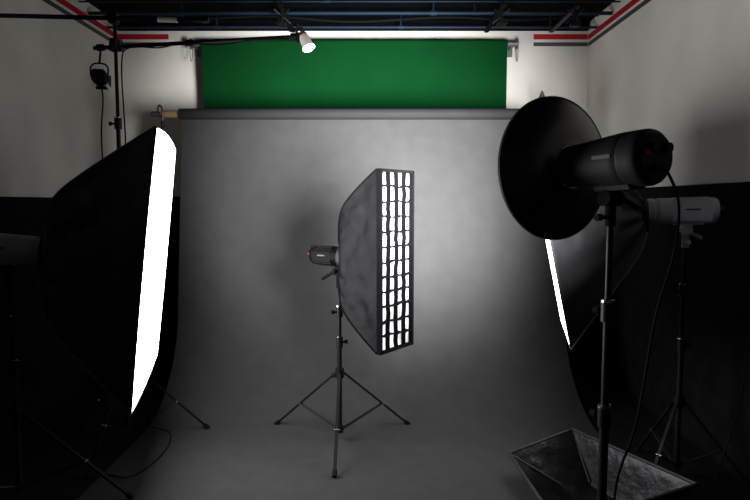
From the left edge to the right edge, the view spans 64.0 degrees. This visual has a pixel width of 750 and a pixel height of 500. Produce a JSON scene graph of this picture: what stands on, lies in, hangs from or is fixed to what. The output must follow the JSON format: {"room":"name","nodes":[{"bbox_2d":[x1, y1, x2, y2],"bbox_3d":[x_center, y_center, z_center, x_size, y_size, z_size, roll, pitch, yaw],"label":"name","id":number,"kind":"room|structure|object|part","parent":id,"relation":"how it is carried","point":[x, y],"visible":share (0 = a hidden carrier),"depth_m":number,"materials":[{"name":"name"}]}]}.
{"room":"studio","nodes":[
{"label":"studio","id":0,"kind":"room"},
{"bbox_2d":[0,0,116,196],"bbox_3d":[-2.400,-0.262,2.186,0.100,3.100,6.800,0,4,0],"label":"wall","id":1,"kind":"structure","parent":0,"point":[51,105],"depth_m":4.32,"materials":[{"name":"paint"}]},
{"bbox_2d":[0,197,93,437],"bbox_3d":[-2.342,0.536,2.249,0.016,1.500,6.800,0,4,0],"label":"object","id":2,"kind":"structure","parent":1,"relation":"attached to","point":[51,374],"depth_m":4.07,"materials":[{"name":"black paint"}]},
{"bbox_2d":[42,0,109,40],"bbox_3d":[-2.347,-1.609,2.081,0.006,0.033,6.800,0,4,0],"label":"trim","id":3,"kind":"structure","parent":1,"relation":"attached to","point":[49,2],"depth_m":4.76,"materials":[{"name":"paint"}]},
{"bbox_2d":[56,0,117,38],"bbox_3d":[-2.347,-1.675,2.075,0.006,0.045,6.800,0,4,0],"label":"trim","id":4,"kind":"structure","parent":1,"relation":"attached to","point":[65,3],"depth_m":4.81,"materials":[{"name":"red paint"}]},
{"bbox_2d":[86,0,614,21],"bbox_3d":[-0.200,-1.857,2.061,4.700,0.100,7.200,0,4,0],"label":"ceiling","id":5,"kind":"structure","parent":0,"point":[101,6],"depth_m":5.07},
{"bbox_2d":[273,0,294,32],"bbox_3d":[-0.720,-1.892,4.927,0.131,0.273,0.720,0,4,0],"label":"clamp","id":6,"kind":"object","parent":5,"relation":"attached to","point":[283,14],"visible":0.92,"depth_m":4.64,"materials":[{"name":"black metal"}]},
{"bbox_2d":[79,0,620,2],"bbox_3d":[-0.200,-1.978,4.720,4.260,0.068,0.021,0,4,0],"label":"ceiling pipe","id":7,"kind":"object","parent":5,"relation":"attached to","point":[324,1],"visible":1,"depth_m":4.71,"materials":[{"name":"blue metal"}]},
{"bbox_2d":[88,3,612,15],"bbox_3d":[-0.200,-1.965,4.881,4.260,0.120,0.045,0,4,0],"label":"ceiling pipe","id":8,"kind":"object","parent":5,"relation":"attached to","point":[181,12],"visible":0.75,"depth_m":4.87,"materials":[{"name":"blue metal"}]},
{"bbox_2d":[103,15,598,22],"bbox_3d":[-0.200,-1.960,5.082,4.202,0.083,0.058,0,4,0],"label":"cable","id":9,"kind":"object","parent":5,"relation":"hanging from","point":[264,16],"visible":0.72,"depth_m":5.08,"materials":[{"name":"rubber"}]},
{"bbox_2d":[107,15,596,28],"bbox_3d":[-0.200,-1.987,5.221,4.260,0.130,0.033,0,4,0],"label":"ceiling pipe","id":10,"kind":"object","parent":5,"relation":"attached to","point":[216,26],"visible":0.87,"depth_m":5.21,"materials":[{"name":"metal"}]},
{"bbox_2d":[484,0,510,32],"bbox_3d":[0.980,-1.892,4.927,0.131,0.273,0.720,0,4,0],"label":"clamp","id":11,"kind":"object","parent":5,"relation":"attached to","point":[499,14],"visible":1,"depth_m":4.65,"materials":[{"name":"black metal"}]},
{"bbox_2d":[549,0,584,32],"bbox_3d":[1.550,-1.892,4.927,0.131,0.273,0.720,0,4,0],"label":"clamp","id":12,"kind":"object","parent":5,"relation":"attached to","point":[573,11],"visible":1,"depth_m":4.65,"materials":[{"name":"black metal"}]},
{"bbox_2d":[117,30,588,195],"bbox_3d":[-0.200,-0.531,5.626,4.700,3.100,0.100,0,4,0],"label":"wall","id":13,"kind":"structure","parent":0,"point":[167,77],"depth_m":5.49,"materials":[{"name":"paint"}]},
{"bbox_2d":[123,42,156,43],"bbox_3d":[-2.110,-1.874,5.467,0.460,0.033,0.006,0,4,0],"label":"trim","id":14,"kind":"structure","parent":13,"relation":"attached to","point":[123,42],"depth_m":5.46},
{"bbox_2d":[118,34,168,39],"bbox_3d":[-2.110,-1.940,5.462,0.460,0.045,0.006,0,4,0],"label":"trim","id":15,"kind":"structure","parent":13,"relation":"attached to","point":[120,36],"depth_m":5.46,"materials":[{"name":"red paint"}]},
{"bbox_2d":[117,21,588,30],"bbox_3d":[-0.200,-2.031,5.438,4.266,0.080,0.040,0,4,0],"label":"trim","id":16,"kind":"structure","parent":13,"relation":"attached to","point":[122,23],"depth_m":5.42,"materials":[{"name":"red paint"}]},
{"bbox_2d":[189,38,518,107],"bbox_3d":[-0.185,-1.550,5.391,2.900,0.662,0.206,0,4,0],"label":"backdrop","id":17,"kind":"structure","parent":13,"relation":"attached to","point":[269,73],"depth_m":5.30,"materials":[{"name":"fabric"}]},
{"bbox_2d":[157,196,579,357],"bbox_3d":[-0.200,0.261,5.630,4.266,1.520,0.016,0,4,0],"label":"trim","id":18,"kind":"structure","parent":13,"relation":"attached to","point":[174,233],"depth_m":5.63,"materials":[{"name":"black paint"}]},
{"bbox_2d":[533,42,587,45],"bbox_3d":[1.690,-1.874,5.467,0.490,0.033,0.006,0,4,0],"label":"trim","id":19,"kind":"structure","parent":13,"relation":"attached to","point":[535,43],"depth_m":5.46,"materials":[{"name":"grey"}]},
{"bbox_2d":[534,34,587,39],"bbox_3d":[1.690,-1.940,5.462,0.490,0.045,0.006,0,4,0],"label":"trim","id":20,"kind":"structure","parent":13,"relation":"attached to","point":[536,36],"depth_m":5.46,"materials":[{"name":"red paint"}]},
{"bbox_2d":[0,358,749,499],"bbox_3d":[-0.200,1.333,2.311,4.700,0.100,7.200,0,4,0],"label":"floor","id":21,"kind":"structure","parent":0,"point":[43,456],"depth_m":3.71,"materials":[{"name":"black"}]},
{"bbox_2d":[0,125,175,499],"bbox_3d":[-1.470,0.328,2.996,1.133,1.798,1.208,0,4,0],"label":"light","id":22,"kind":"object","parent":21,"relation":"on","point":[100,254],"visible":1,"depth_m":2.63,"materials":[{"name":"black fabric"}]},
{"bbox_3d":[-1.715,0.564,2.911,0.035,0.025,0.026,-2,5,-20],"label":"clamp knob","id":23,"kind":"part","parent":22,"relation":"part of","materials":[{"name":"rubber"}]},
{"bbox_2d":[132,128,175,410],"bbox_3d":[-1.098,0.054,3.024,0.138,1.245,1.128,-1,5,-14],"label":"diffuser","id":24,"kind":"object","parent":22,"relation":"attached to","point":[153,151],"depth_m":2.65,"materials":[{"name":"white fabric"}]},
{"bbox_2d":[55,426,171,493],"bbox_3d":[-1.438,1.183,3.477,0.430,0.009,0.911,0,5,-6],"label":"cable","id":25,"kind":"object","parent":21,"relation":"on","point":[113,426],"visible":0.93,"depth_m":3.22,"materials":[{"name":"rubber"}]},
{"bbox_2d":[0,12,290,477],"bbox_3d":[-1.355,-0.083,3.445,1.791,2.542,0.759,0,4,0],"label":"boom stand","id":26,"kind":"object","parent":21,"relation":"on","point":[115,45],"visible":0.8,"depth_m":3.47,"materials":[{"name":"black metal"}]},
{"bbox_2d":[89,44,110,157],"bbox_3d":[-1.604,-0.609,3.530,0.107,1.185,0.127,-1,5,-12],"label":"spotlight","id":27,"kind":"object","parent":26,"relation":"hanging from","point":[99,77],"visible":0.88,"depth_m":3.48,"materials":[{"name":"black plastic"}]},
{"bbox_3d":[-1.611,-0.956,3.533,0.069,0.016,0.032,-1,5,-12],"label":"barn door","id":28,"kind":"part","parent":27,"relation":"part of","materials":[{"name":"black metal"}]},
{"bbox_2d":[289,22,314,51],"bbox_3d":[-0.425,-1.229,3.475,0.158,0.162,0.081,2,5,24],"label":"lamp","id":29,"kind":"object","parent":26,"relation":"attached to","point":[302,37],"visible":1,"depth_m":3.46,"materials":[{"name":"white metal"}]},
{"bbox_3d":[-0.393,-1.210,3.474,0.075,0.124,0.101,-4,6,-39],"label":"lamp shade","id":30,"kind":"part","parent":29,"relation":"part of","materials":[{"name":"white metal"}]},
{"bbox_3d":[-0.385,-1.176,3.466,0.057,0.058,0.057,0,4,0],"label":"bulb","id":31,"kind":"part","parent":29,"relation":"part of","materials":[{"name":"white glass"}]},
{"bbox_2d":[150,104,175,372],"bbox_3d":[-1.693,-0.027,4.828,0.676,2.217,0.646,0,4,0],"label":"stand","id":32,"kind":"object","parent":21,"relation":"on","point":[169,343],"visible":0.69,"depth_m":4.79,"materials":[{"name":"black metal"}]},
{"bbox_2d":[77,108,598,499],"bbox_3d":[-0.091,0.129,3.128,3.018,2.168,3.072,0,4,0],"label":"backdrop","id":33,"kind":"structure","parent":21,"relation":"on","point":[486,374],"depth_m":4.45,"materials":[{"name":"paper"}]},
{"bbox_2d":[274,168,413,477],"bbox_3d":[-0.215,0.365,3.495,0.894,1.643,0.779,0,4,0],"label":"light","id":34,"kind":"object","parent":33,"relation":"on","point":[373,259],"visible":1,"depth_m":3.35,"materials":[{"name":"black fabric"}]},
{"bbox_2d":[383,172,408,349],"bbox_3d":[0.108,0.058,3.353,0.003,0.980,0.295,3,6,37],"label":"diffuser","id":35,"kind":"object","parent":34,"relation":"attached to","point":[395,184],"depth_m":3.35,"materials":[{"name":"white fabric"}]},
{"bbox_2d":[498,96,680,499],"bbox_3d":[0.854,0.384,1.995,0.863,1.848,0.922,0,4,0],"label":"light","id":36,"kind":"object","parent":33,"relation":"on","point":[556,169],"visible":1,"depth_m":2.06,"materials":[{"name":"black metal"}]},
{"bbox_3d":[0.676,-0.294,2.146,0.508,0.508,0.092,-2,5,-27],"label":"beauty dish","id":37,"kind":"part","parent":36,"relation":"part of","materials":[{"name":"black metal"}]},
{"bbox_3d":[0.757,0.561,2.053,0.027,0.026,0.037,-3,5,-30],"label":"clamp knob","id":38,"kind":"part","parent":36,"relation":"part of","materials":[{"name":"rubber"}]},
{"bbox_3d":[0.757,0.204,2.025,0.027,0.026,0.037,-3,5,-30],"label":"clamp knob","id":39,"kind":"part","parent":36,"relation":"part of","materials":[{"name":"plastic"}]},
{"bbox_3d":[0.965,0.540,1.774,0.136,1.571,0.527,-2,5,-28],"label":"power cord","id":40,"kind":"part","parent":36,"relation":"part of","materials":[{"name":"rubber"}]},
{"bbox_3d":[0.852,-0.281,1.804,0.144,0.144,0.034,-2,5,-27],"label":"panel","id":41,"kind":"part","parent":36,"relation":"part of","materials":[{"name":"black plastic"}]},
{"bbox_2d":[508,428,698,499],"bbox_3d":[1.020,1.110,2.898,0.656,0.243,0.716,-1,5,-11],"label":"softbox","id":42,"kind":"object","parent":33,"relation":"on","point":[563,465],"visible":0.94,"depth_m":3.02,"materials":[{"name":"black fabric"}]},
{"bbox_2d":[539,91,583,393],"bbox_3d":[1.267,-0.083,4.823,0.676,2.329,0.646,0,4,0],"label":"stand","id":43,"kind":"object","parent":21,"relation":"on","point":[541,93],"visible":0.12,"depth_m":4.62,"materials":[{"name":"black metal"}]},
{"bbox_2d":[545,190,749,499],"bbox_3d":[1.380,0.285,3.175,1.159,1.852,0.732,1,5,13],"label":"light","id":44,"kind":"object","parent":21,"relation":"on","point":[578,261],"visible":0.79,"depth_m":3.01,"materials":[{"name":"black fabric"}]},
{"bbox_2d":[546,240,568,341],"bbox_3d":[0.928,-0.094,3.253,0.222,1.086,0.708,1,5,14],"label":"diffuser","id":45,"kind":"object","parent":44,"relation":"attached to","point":[558,250],"depth_m":2.93,"materials":[{"name":"white fabric"}]},
{"bbox_3d":[1.458,1.011,3.057,0.337,0.419,0.031,-4,6,-40],"label":"leg","id":46,"kind":"part","parent":44,"relation":"part of","materials":[{"name":"black metal"}]},
{"bbox_3d":[1.738,-0.242,3.046,0.067,0.068,0.012,1,5,13],"label":"handle","id":47,"kind":"part","parent":44,"relation":"part of","materials":[{"name":"black plastic"}]},
{"bbox_3d":[1.750,-0.202,3.047,0.033,0.108,0.108,1,5,14],"label":"panel","id":48,"kind":"part","parent":44,"relation":"part of","materials":[{"name":"black plastic"}]},
{"bbox_3d":[1.650,0.521,2.962,0.419,1.415,0.153,-2,5,-28],"label":"power cord","id":49,"kind":"part","parent":44,"relation":"part of","materials":[{"name":"rubber"}]},
{"bbox_2d":[587,0,749,187],"bbox_3d":[2.000,-0.262,2.186,0.100,3.100,6.800,0,4,0],"label":"wall","id":50,"kind":"structure","parent":0,"point":[679,69],"depth_m":3.79,"materials":[{"name":"paint"}]},
{"bbox_2d":[588,0,639,39],"bbox_3d":[1.947,-1.675,2.075,0.006,0.045,6.800,0,4,0],"label":"trim","id":51,"kind":"structure","parent":50,"relation":"attached to","point":[631,3],"depth_m":4.89,"materials":[{"name":"red paint"}]},
{"bbox_2d":[588,0,650,45],"bbox_3d":[1.947,-1.609,2.081,0.006,0.033,6.800,0,4,0],"label":"trim","id":52,"kind":"structure","parent":50,"relation":"attached to","point":[644,2],"depth_m":4.76,"materials":[{"name":"paint"}]},
{"bbox_2d":[579,182,749,480],"bbox_3d":[1.942,0.501,2.246,0.016,1.570,6.800,0,4,0],"label":"wall panel","id":53,"kind":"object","parent":50,"relation":"attached to","point":[716,329],"depth_m":3.61,"materials":[{"name":"black paint"}]}
]}

